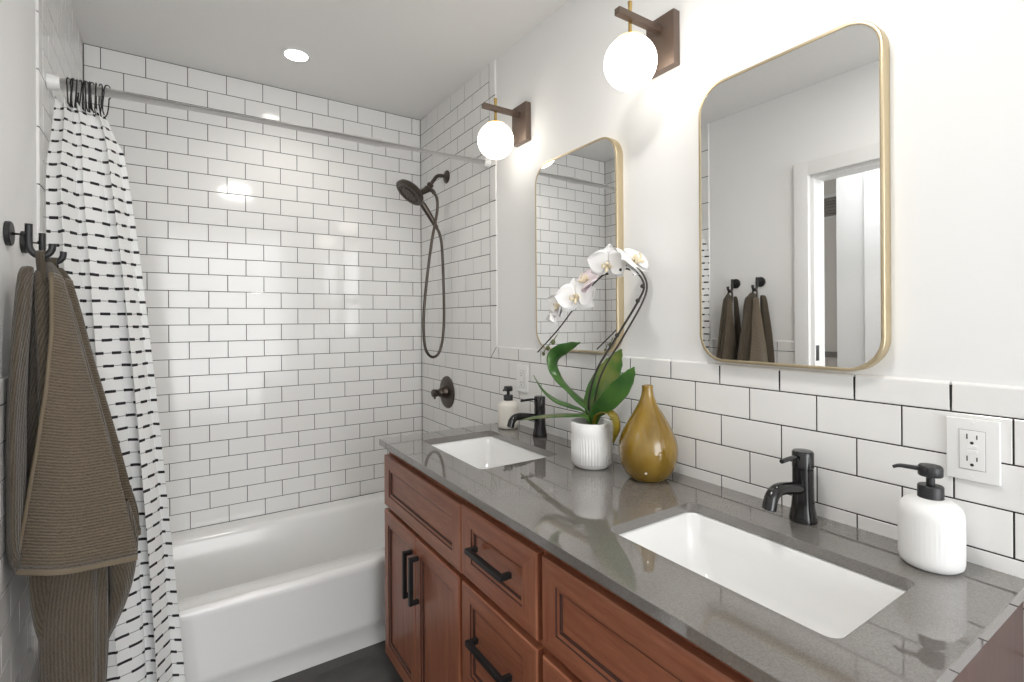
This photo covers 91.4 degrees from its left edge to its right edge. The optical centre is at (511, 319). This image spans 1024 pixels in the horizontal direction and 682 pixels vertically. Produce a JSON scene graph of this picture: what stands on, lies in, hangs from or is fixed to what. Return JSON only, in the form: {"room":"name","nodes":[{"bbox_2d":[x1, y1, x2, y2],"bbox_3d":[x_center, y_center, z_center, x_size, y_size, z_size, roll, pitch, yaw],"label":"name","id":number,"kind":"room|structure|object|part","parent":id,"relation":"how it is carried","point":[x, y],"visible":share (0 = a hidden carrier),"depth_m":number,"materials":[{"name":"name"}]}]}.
{"room":"bathroom","nodes":[
{"label":"bathroom","id":0,"kind":"room"},
{"bbox_2d":[0,0,82,681],"bbox_3d":[-0.398,0.044,-0.003,0.102,2.504,4.980,0,0,-35],"label":"wall","id":1,"kind":"structure","parent":0,"point":[38,38],"depth_m":1.18,"materials":[{"name":"white paint"}]},
{"bbox_2d":[3,221,56,258],"bbox_3d":[-1.061,-0.175,1.103,0.082,0.079,0.053,0,0,-33],"label":"towel hook","id":2,"kind":"object","parent":1,"relation":"attached to","point":[9,233],"visible":1,"depth_m":1.09,"materials":[{"name":"grey metal"}]},
{"bbox_3d":[-1.078,-0.188,1.093,0.026,0.010,0.010,0,0,-33],"label":"post","id":3,"kind":"part","parent":2,"relation":"part of","materials":[{"name":"grey metal"}]},
{"bbox_2d":[5,250,137,681],"bbox_3d":[-0.984,0.462,1.136,0.219,1.234,0.161,0,0,-33],"label":"hand towel","id":4,"kind":"object","parent":2,"relation":"hanging from","point":[70,523],"visible":1,"depth_m":1.09,"materials":[{"name":"brown fabric"}]},
{"bbox_3d":[-0.957,0.221,1.108,0.203,0.654,0.082,0,0,-33],"label":"panel","id":5,"kind":"part","parent":4,"relation":"part of","materials":[{"name":"brown fabric"}]},
{"bbox_2d":[19,231,66,264],"bbox_3d":[-1.144,-0.174,1.223,0.082,0.079,0.053,0,0,-33],"label":"towel hook","id":6,"kind":"object","parent":1,"relation":"attached to","point":[41,242],"visible":0.69,"depth_m":1.22,"materials":[{"name":"grey metal"}]},
{"bbox_2d":[28,257,140,680],"bbox_3d":[-1.067,0.463,1.256,0.222,1.234,0.106,0,0,-33],"label":"hand towel","id":7,"kind":"object","parent":6,"relation":"hanging from","point":[127,489],"visible":0.11,"depth_m":1.27,"materials":[{"name":"brown fabric"}]},
{"bbox_3d":[-1.050,0.221,1.242,0.202,0.654,0.054,0,0,-33],"label":"panel","id":8,"kind":"part","parent":7,"relation":"part of","materials":[{"name":"brown fabric"}]},
{"bbox_2d":[46,73,490,167],"bbox_3d":[-0.720,-0.695,1.840,1.472,0.055,0.045,0,0,-33],"label":"curtain rod","id":9,"kind":"object","parent":1,"relation":"attached to","point":[53,82],"visible":0.99,"depth_m":1.71,"materials":[{"name":"white metal"}]},
{"bbox_2d":[66,77,72,105],"bbox_3d":[-1.295,-0.660,1.463,0.008,0.098,0.045,0,0,-25],"label":"curtain hook","id":10,"kind":"object","parent":9,"relation":"hanging from","point":[67,78],"visible":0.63,"depth_m":1.45,"materials":[{"name":"black metal"}]},
{"bbox_2d":[69,78,73,106],"bbox_3d":[-1.293,-0.660,1.464,0.044,0.098,0.009,0,0,44],"label":"curtain hook","id":11,"kind":"object","parent":9,"relation":"hanging from","point":[72,78],"visible":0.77,"depth_m":1.45,"materials":[{"name":"black metal"}]},
{"bbox_2d":[70,78,77,107],"bbox_3d":[-1.288,-0.660,1.468,0.006,0.098,0.044,0,0,-15],"label":"curtain hook","id":12,"kind":"object","parent":9,"relation":"hanging from","point":[71,78],"visible":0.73,"depth_m":1.45,"materials":[{"name":"black metal"}]},
{"bbox_2d":[74,79,77,107],"bbox_3d":[-1.284,-0.660,1.471,0.009,0.098,0.045,0,0,-41],"label":"curtain hook","id":13,"kind":"object","parent":9,"relation":"hanging from","point":[75,101],"visible":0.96,"depth_m":1.46,"materials":[{"name":"black metal"}]},
{"bbox_2d":[77,80,81,105],"bbox_3d":[-1.277,-0.660,1.475,0.045,0.098,0.007,0,-2,37],"label":"curtain hook","id":14,"kind":"object","parent":9,"relation":"hanging from","point":[78,99],"visible":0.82,"depth_m":1.47,"materials":[{"name":"black metal"}]},
{"bbox_2d":[82,80,86,111],"bbox_3d":[-1.268,-0.660,1.481,0.009,0.098,0.045,0,0,-29],"label":"curtain hook","id":15,"kind":"object","parent":9,"relation":"hanging from","point":[83,80],"visible":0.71,"depth_m":1.47,"materials":[{"name":"black metal"}]},
{"bbox_2d":[84,81,90,111],"bbox_3d":[-1.261,-0.660,1.486,0.008,0.098,0.045,0,0,-24],"label":"curtain hook","id":16,"kind":"object","parent":9,"relation":"hanging from","point":[85,81],"visible":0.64,"depth_m":1.47,"materials":[{"name":"black metal"}]},
{"bbox_2d":[88,81,91,111],"bbox_3d":[-1.257,-0.661,1.488,0.006,0.098,0.044,0,0,-30],"label":"curtain hook","id":17,"kind":"object","parent":9,"relation":"hanging from","point":[89,102],"visible":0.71,"depth_m":1.47,"materials":[{"name":"black metal"}]},
{"bbox_2d":[90,82,96,114],"bbox_3d":[-1.251,-0.661,1.492,0.007,0.098,0.045,-2,1,-20],"label":"curtain hook","id":18,"kind":"object","parent":9,"relation":"hanging from","point":[90,82],"visible":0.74,"depth_m":1.48,"materials":[{"name":"black metal"}]},
{"bbox_2d":[94,83,96,112],"bbox_3d":[-1.246,-0.661,1.496,0.007,0.098,0.044,1,-1,-38],"label":"curtain hook","id":19,"kind":"object","parent":9,"relation":"hanging from","point":[95,101],"visible":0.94,"depth_m":1.48,"materials":[{"name":"black metal"}]},
{"bbox_2d":[98,83,102,116],"bbox_3d":[-1.237,-0.661,1.502,0.045,0.098,0.007,0,1,37],"label":"curtain hook","id":20,"kind":"object","parent":9,"relation":"hanging from","point":[100,107],"visible":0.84,"depth_m":1.50,"materials":[{"name":"black metal"}]},
{"bbox_2d":[102,85,110,117],"bbox_3d":[-1.226,-0.661,1.510,0.016,0.097,0.044,0,0,-16],"label":"curtain hook","id":21,"kind":"object","parent":9,"relation":"hanging from","point":[105,85],"visible":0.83,"depth_m":1.51,"materials":[{"name":"black metal"}]},
{"bbox_2d":[46,97,185,681],"bbox_3d":[-1.143,0.295,1.467,0.320,1.891,0.172,0,0,-33],"label":"shower curtain","id":22,"kind":"object","parent":21,"relation":"hanging from","point":[90,218],"visible":0.67,"depth_m":1.46,"materials":[{"name":"white fabric"}]},
{"bbox_2d":[83,43,421,532],"bbox_3d":[-1.180,0.049,2.536,1.750,2.504,0.124,0,0,-33],"label":"wall","id":23,"kind":"structure","parent":0,"point":[281,267],"depth_m":2.45,"materials":[{"name":"white tile"}]},
{"bbox_2d":[70,0,568,119],"bbox_3d":[-0.521,-1.148,0.000,3.450,0.145,5.150,0,0,-33],"label":"ceiling","id":24,"kind":"structure","parent":0,"point":[405,58],"depth_m":2.02,"materials":[{"name":"white paint"}]},
{"bbox_2d":[281,47,311,62],"bbox_3d":[-0.935,-1.147,2.165,0.124,0.005,0.124,0,0,-33],"label":"recessed light","id":25,"kind":"object","parent":24,"relation":"in","point":[297,55],"visible":1,"depth_m":2.16,"materials":[{"name":"white paint"}]},
{"bbox_2d":[272,640,402,681],"bbox_3d":[0.230,1.322,0.374,1.610,0.060,5.069,0,0,-33],"label":"floor","id":26,"kind":"structure","parent":0,"point":[371,663],"depth_m":1.85,"materials":[{"name":"grey tile"}]},
{"bbox_2d":[171,491,388,681],"bbox_3d":[-0.930,1.124,2.164,1.485,0.351,0.761,0,0,-33],"label":"bathtub","id":27,"kind":"object","parent":26,"relation":"on","point":[271,597],"visible":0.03,"depth_m":1.93,"materials":[{"name":"white ceramic"}]},
{"bbox_2d":[384,451,466,681],"bbox_3d":[-0.085,0.872,1.700,0.572,0.843,0.604,0,0,-33],"label":"base cabinet","id":28,"kind":"object","parent":26,"relation":"on","point":[424,576],"visible":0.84,"depth_m":1.53,"materials":[{"name":"brown wood"}]},
{"bbox_3d":[-0.374,0.943,1.695,0.020,0.522,0.288,0,0,-33],"label":"door","id":29,"kind":"part","parent":28,"relation":"part of","materials":[{"name":"brown wood"}]},
{"bbox_3d":[-0.332,0.805,1.584,0.032,0.146,0.013,0,0,-33],"label":"handle","id":30,"kind":"part","parent":28,"relation":"part of","materials":[{"name":"black metal"}]},
{"bbox_3d":[-0.304,0.805,1.540,0.032,0.146,0.013,0,0,-33],"label":"handle","id":31,"kind":"part","parent":28,"relation":"part of","materials":[{"name":"black metal"}]},
{"bbox_3d":[-0.291,0.576,1.565,0.020,0.180,0.598,0,0,-33],"label":"false drawer","id":32,"kind":"part","parent":28,"relation":"part of","materials":[{"name":"brown wood"}]},
{"bbox_3d":[-0.274,0.831,1.577,0.020,0.758,0.604,0,0,-33],"label":"frame","id":33,"kind":"part","parent":28,"relation":"part of","materials":[{"name":"brown wood"}]},
{"bbox_3d":[-0.212,0.942,1.448,0.020,0.522,0.299,0,0,-33],"label":"door","id":34,"kind":"part","parent":28,"relation":"part of","materials":[{"name":"brown wood"}]},
{"bbox_2d":[379,423,1023,681],"bbox_3d":[0.180,0.438,1.311,0.559,0.022,1.561,0,0,-33],"label":"countertop","id":35,"kind":"structure","parent":28,"relation":"on","point":[935,628],"depth_m":0.86,"materials":[{"name":"grey stone"}]},
{"bbox_2d":[432,436,545,468],"bbox_3d":[-0.086,0.521,1.686,0.317,0.141,0.458,0,0,-33],"label":"sink","id":36,"kind":"object","parent":35,"relation":"in","point":[486,452],"visible":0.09,"depth_m":1.87,"materials":[{"name":"white ceramic"}]},
{"bbox_2d":[498,386,518,428],"bbox_3d":[-0.016,0.345,1.986,0.087,0.166,0.084,0,0,-33],"label":"soap dispenser","id":37,"kind":"object","parent":35,"relation":"on","point":[508,406],"visible":0.91,"depth_m":1.96,"materials":[{"name":"white ceramic"}]},
{"bbox_2d":[498,400,518,428],"bbox_3d":[-0.014,0.373,1.986,0.084,0.110,0.084,0,0,-33],"label":"bottle","id":38,"kind":"object","parent":37,"relation":"on","point":[506,408],"depth_m":1.95,"materials":[{"name":"white ceramic"}]},
{"bbox_2d":[507,395,546,437],"bbox_3d":[0.054,0.353,1.805,0.169,0.149,0.054,0,0,-33],"label":"faucet","id":39,"kind":"object","parent":35,"relation":"on","point":[539,431],"visible":0.93,"depth_m":1.82,"materials":[{"name":"black metal"}]},
{"bbox_3d":[0.040,0.357,1.796,0.134,0.050,0.026,0,0,-33],"label":"spout","id":40,"kind":"part","parent":39,"relation":"part of","materials":[{"name":"black metal"}]},
{"bbox_3d":[0.076,0.298,1.820,0.104,0.038,0.041,0,0,-33],"label":"lever","id":41,"kind":"part","parent":39,"relation":"part of","materials":[{"name":"black metal"}]},
{"bbox_2d":[571,417,612,469],"bbox_3d":[0.233,0.361,1.461,0.120,0.132,0.120,0,0,-33],"label":"flower pot","id":42,"kind":"object","parent":35,"relation":"on","point":[591,445],"visible":0.96,"depth_m":1.41,"materials":[{"name":"white ceramic"}]},
{"bbox_2d":[520,244,648,442],"bbox_3d":[0.190,0.063,1.507,0.479,0.553,0.148,0,0,38],"label":"orchid","id":43,"kind":"object","parent":42,"relation":"in","point":[607,388],"visible":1,"depth_m":1.45,"materials":[{"name":"green plant"}]},
{"bbox_3d":[0.141,-0.050,1.554,0.019,0.083,0.078,0,0,-23],"label":"flower","id":44,"kind":"part","parent":43,"relation":"part of","materials":[{"name":"white plant"}]},
{"bbox_3d":[0.197,-0.076,1.492,0.099,0.102,0.010,0,0,21],"label":"flower","id":45,"kind":"part","parent":43,"relation":"part of","materials":[{"name":"white plant"}]},
{"bbox_3d":[0.220,-0.114,1.489,0.076,0.075,0.093,0,0,-33],"label":"flower","id":46,"kind":"part","parent":43,"relation":"part of","materials":[{"name":"white plant"}]},
{"bbox_3d":[0.207,0.080,1.501,0.051,0.456,0.429,0,0,-41],"label":"flower stem","id":47,"kind":"part","parent":43,"relation":"part of","materials":[{"name":"grey"}]},
{"bbox_3d":[0.269,-0.168,1.420,0.093,0.092,0.034,0,0,18],"label":"flower","id":48,"kind":"part","parent":43,"relation":"part of","materials":[{"name":"white plant"}]},
{"bbox_3d":[0.349,-0.163,1.411,0.103,0.086,0.081,0,0,-33],"label":"flower","id":49,"kind":"part","parent":43,"relation":"part of","materials":[{"name":"white plant"}]},
{"bbox_2d":[618,384,678,482],"bbox_3d":[0.366,0.301,1.347,0.157,0.251,0.157,0,0,-33],"label":"vase","id":50,"kind":"object","parent":35,"relation":"on","point":[648,452],"visible":1,"depth_m":1.29,"materials":[{"name":"yellow ceramic"}]},
{"bbox_2d":[619,512,905,637],"bbox_3d":[0.426,0.518,0.916,0.304,0.141,0.466,0,0,-33],"label":"sink","id":51,"kind":"object","parent":35,"relation":"in","point":[832,600],"visible":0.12,"depth_m":1.00,"materials":[{"name":"white ceramic"}]},
{"bbox_2d":[762,448,817,525],"bbox_3d":[0.568,0.350,1.027,0.169,0.149,0.054,0,0,-33],"label":"faucet","id":52,"kind":"object","parent":35,"relation":"on","point":[801,488],"visible":1,"depth_m":1.04,"materials":[{"name":"black metal"}]},
{"bbox_3d":[0.554,0.354,1.017,0.134,0.050,0.026,0,0,-33],"label":"spout","id":53,"kind":"part","parent":52,"relation":"part of","materials":[{"name":"black metal"}]},
{"bbox_3d":[0.590,0.295,1.041,0.104,0.038,0.041,0,0,-33],"label":"lever","id":54,"kind":"part","parent":52,"relation":"part of","materials":[{"name":"black metal"}]},
{"bbox_2d":[892,463,966,574],"bbox_3d":[0.726,0.337,0.866,0.091,0.173,0.091,0,0,-17],"label":"soap dispenser","id":55,"kind":"object","parent":35,"relation":"on","point":[931,526],"visible":1,"depth_m":0.84,"materials":[{"name":"white ceramic"}]},
{"bbox_2d":[898,493,966,574],"bbox_3d":[0.726,0.365,0.866,0.091,0.117,0.091,0,0,-33],"label":"bottle","id":56,"kind":"object","parent":55,"relation":"attached to","point":[931,526],"depth_m":0.83,"materials":[{"name":"white ceramic"}]},
{"bbox_2d":[461,500,547,681],"bbox_3d":[0.176,0.871,1.302,0.572,0.843,0.346,0,0,-33],"label":"drawers","id":57,"kind":"object","parent":26,"relation":"on","point":[502,607],"visible":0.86,"depth_m":1.15,"materials":[{"name":"brown wood"}]},
{"bbox_3d":[-0.059,0.566,1.164,0.032,0.013,0.165,0,0,-33],"label":"handle","id":58,"kind":"part","parent":57,"relation":"part of","materials":[{"name":"black metal"}]},
{"bbox_3d":[-0.057,0.792,1.164,0.032,0.013,0.165,0,0,-33],"label":"handle","id":59,"kind":"part","parent":57,"relation":"part of","materials":[{"name":"black metal"}]},
{"bbox_3d":[-0.032,0.811,1.171,0.020,0.264,0.334,0,0,-33],"label":"drawer","id":60,"kind":"part","parent":57,"relation":"part of","materials":[{"name":"brown wood"}]},
{"bbox_2d":[542,551,1023,681],"bbox_3d":[0.434,0.869,0.907,0.572,0.843,0.596,0,0,-33],"label":"base cabinet","id":61,"kind":"object","parent":26,"relation":"on","point":[591,633],"visible":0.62,"depth_m":0.83,"materials":[{"name":"brown wood"}]},
{"bbox_3d":[0.150,0.939,0.895,0.020,0.522,0.290,0,0,-33],"label":"door","id":62,"kind":"part","parent":61,"relation":"part of","materials":[{"name":"brown wood"}]},
{"bbox_3d":[0.228,0.568,0.771,0.020,0.181,0.584,0,0,-33],"label":"false drawer","id":63,"kind":"part","parent":61,"relation":"part of","materials":[{"name":"brown wood"}]},
{"bbox_3d":[0.245,0.828,0.784,0.020,0.758,0.596,0,0,-33],"label":"frame","id":64,"kind":"part","parent":61,"relation":"part of","materials":[{"name":"brown wood"}]},
{"bbox_2d":[421,0,1023,578],"bbox_3d":[0.893,0.036,0.843,0.126,2.504,5.020,0,0,-33],"label":"wall","id":65,"kind":"structure","parent":0,"point":[956,349],"depth_m":1.18,"materials":[{"name":"white paint"}]},
{"bbox_2d":[396,170,449,357],"bbox_3d":[-0.445,-0.291,2.519,0.273,0.975,0.158,0,0,-33],"label":"shower fixture","id":66,"kind":"object","parent":65,"relation":"attached to","point":[408,190],"visible":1,"depth_m":2.53,"materials":[{"name":"black metal"}]},
{"bbox_3d":[-0.432,-0.544,2.533,0.125,0.152,0.031,0,0,-33],"label":"wand handle","id":67,"kind":"part","parent":66,"relation":"part of","materials":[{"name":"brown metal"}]},
{"bbox_3d":[-0.382,-0.720,2.574,0.099,0.072,0.019,0,0,-33],"label":"arm","id":68,"kind":"part","parent":66,"relation":"part of","materials":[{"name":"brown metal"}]},
{"bbox_2d":[431,376,454,407],"bbox_3d":[-0.373,0.377,2.587,0.085,0.168,0.168,0,0,-33],"label":"shower valve","id":69,"kind":"object","parent":65,"relation":"attached to","point":[446,392],"visible":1,"depth_m":2.57,"materials":[{"name":"black metal"}]},
{"bbox_3d":[-0.384,0.382,2.579,0.057,0.053,0.044,0,0,-33],"label":"handle","id":70,"kind":"part","parent":69,"relation":"part of","materials":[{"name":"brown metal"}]},
{"bbox_2d":[478,98,530,159],"bbox_3d":[-0.037,-0.746,1.965,0.205,0.236,0.141,0,0,-33],"label":"wall sconce","id":71,"kind":"object","parent":65,"relation":"attached to","point":[496,140],"visible":1,"depth_m":1.93,"materials":[{"name":"white glass"}]},
{"bbox_3d":[-0.064,-0.816,1.948,0.012,0.095,0.012,0,0,-33],"label":"stem","id":72,"kind":"part","parent":71,"relation":"part of","materials":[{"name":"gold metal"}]},
{"bbox_3d":[-0.064,-0.699,1.948,0.141,0.141,0.141,0,0,-33],"label":"globe","id":73,"kind":"part","parent":71,"relation":"part of","materials":[{"name":"white glass"}]},
{"bbox_3d":[-0.043,-0.824,1.962,0.166,0.018,0.019,0,0,-33],"label":"arm","id":74,"kind":"part","parent":71,"relation":"part of","materials":[{"name":"brown wood"}]},
{"bbox_2d":[516,365,527,392],"bbox_3d":[0.041,0.237,2.025,0.010,0.108,0.078,0,0,-33],"label":"power outlet","id":75,"kind":"object","parent":65,"relation":"attached to","point":[521,370],"visible":1,"depth_m":2.02,"materials":[{"name":"white plastic"}]},
{"bbox_2d":[519,370,523,386],"bbox_3d":[0.038,0.237,2.024,0.003,0.067,0.034,0,0,-33],"label":"receptacle","id":76,"kind":"object","parent":75,"relation":"attached to","point":[521,372],"depth_m":2.02,"materials":[{"name":"white plastic"}]},
{"bbox_2d":[535,137,623,353],"bbox_3d":[0.219,-0.239,1.740,0.028,0.697,0.434,0,0,-33],"label":"mirror","id":77,"kind":"object","parent":65,"relation":"attached to","point":[579,191],"visible":0.79,"depth_m":1.69,"materials":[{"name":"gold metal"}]},
{"bbox_2d":[604,0,679,91],"bbox_3d":[0.349,-0.740,1.367,0.214,0.236,0.141,0,0,-33],"label":"wall sconce","id":78,"kind":"object","parent":65,"relation":"attached to","point":[633,59],"visible":1,"depth_m":1.33,"materials":[{"name":"white glass"}]},
{"bbox_3d":[0.318,-0.810,1.347,0.012,0.095,0.012,0,0,-33],"label":"stem","id":79,"kind":"part","parent":78,"relation":"part of","materials":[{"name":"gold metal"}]},
{"bbox_3d":[0.319,-0.693,1.347,0.141,0.141,0.141,0,0,-33],"label":"globe","id":80,"kind":"part","parent":78,"relation":"part of","materials":[{"name":"white glass"}]},
{"bbox_3d":[0.347,-0.818,1.366,0.166,0.018,0.019,0,0,-33],"label":"arm","id":81,"kind":"part","parent":78,"relation":"part of","materials":[{"name":"brown wood"}]},
{"bbox_2d":[698,21,890,370],"bbox_3d":[0.612,-0.248,1.139,0.028,0.706,0.414,0,0,-33],"label":"mirror","id":82,"kind":"object","parent":65,"relation":"attached to","point":[794,144],"visible":1,"depth_m":1.09,"materials":[{"name":"gold metal"}]},
{"bbox_2d":[946,416,1000,485],"bbox_3d":[0.799,0.225,0.866,0.010,0.108,0.071,0,0,-33],"label":"power outlet","id":83,"kind":"object","parent":65,"relation":"attached to","point":[973,446],"visible":1,"depth_m":0.86,"materials":[{"name":"white plastic"}]},
{"bbox_2d":[959,429,984,471],"bbox_3d":[0.797,0.225,0.865,0.003,0.067,0.034,0,0,-33],"label":"receptacle","id":84,"kind":"object","parent":83,"relation":"attached to","point":[971,441],"depth_m":0.86,"materials":[{"name":"white plastic"}]}
]}

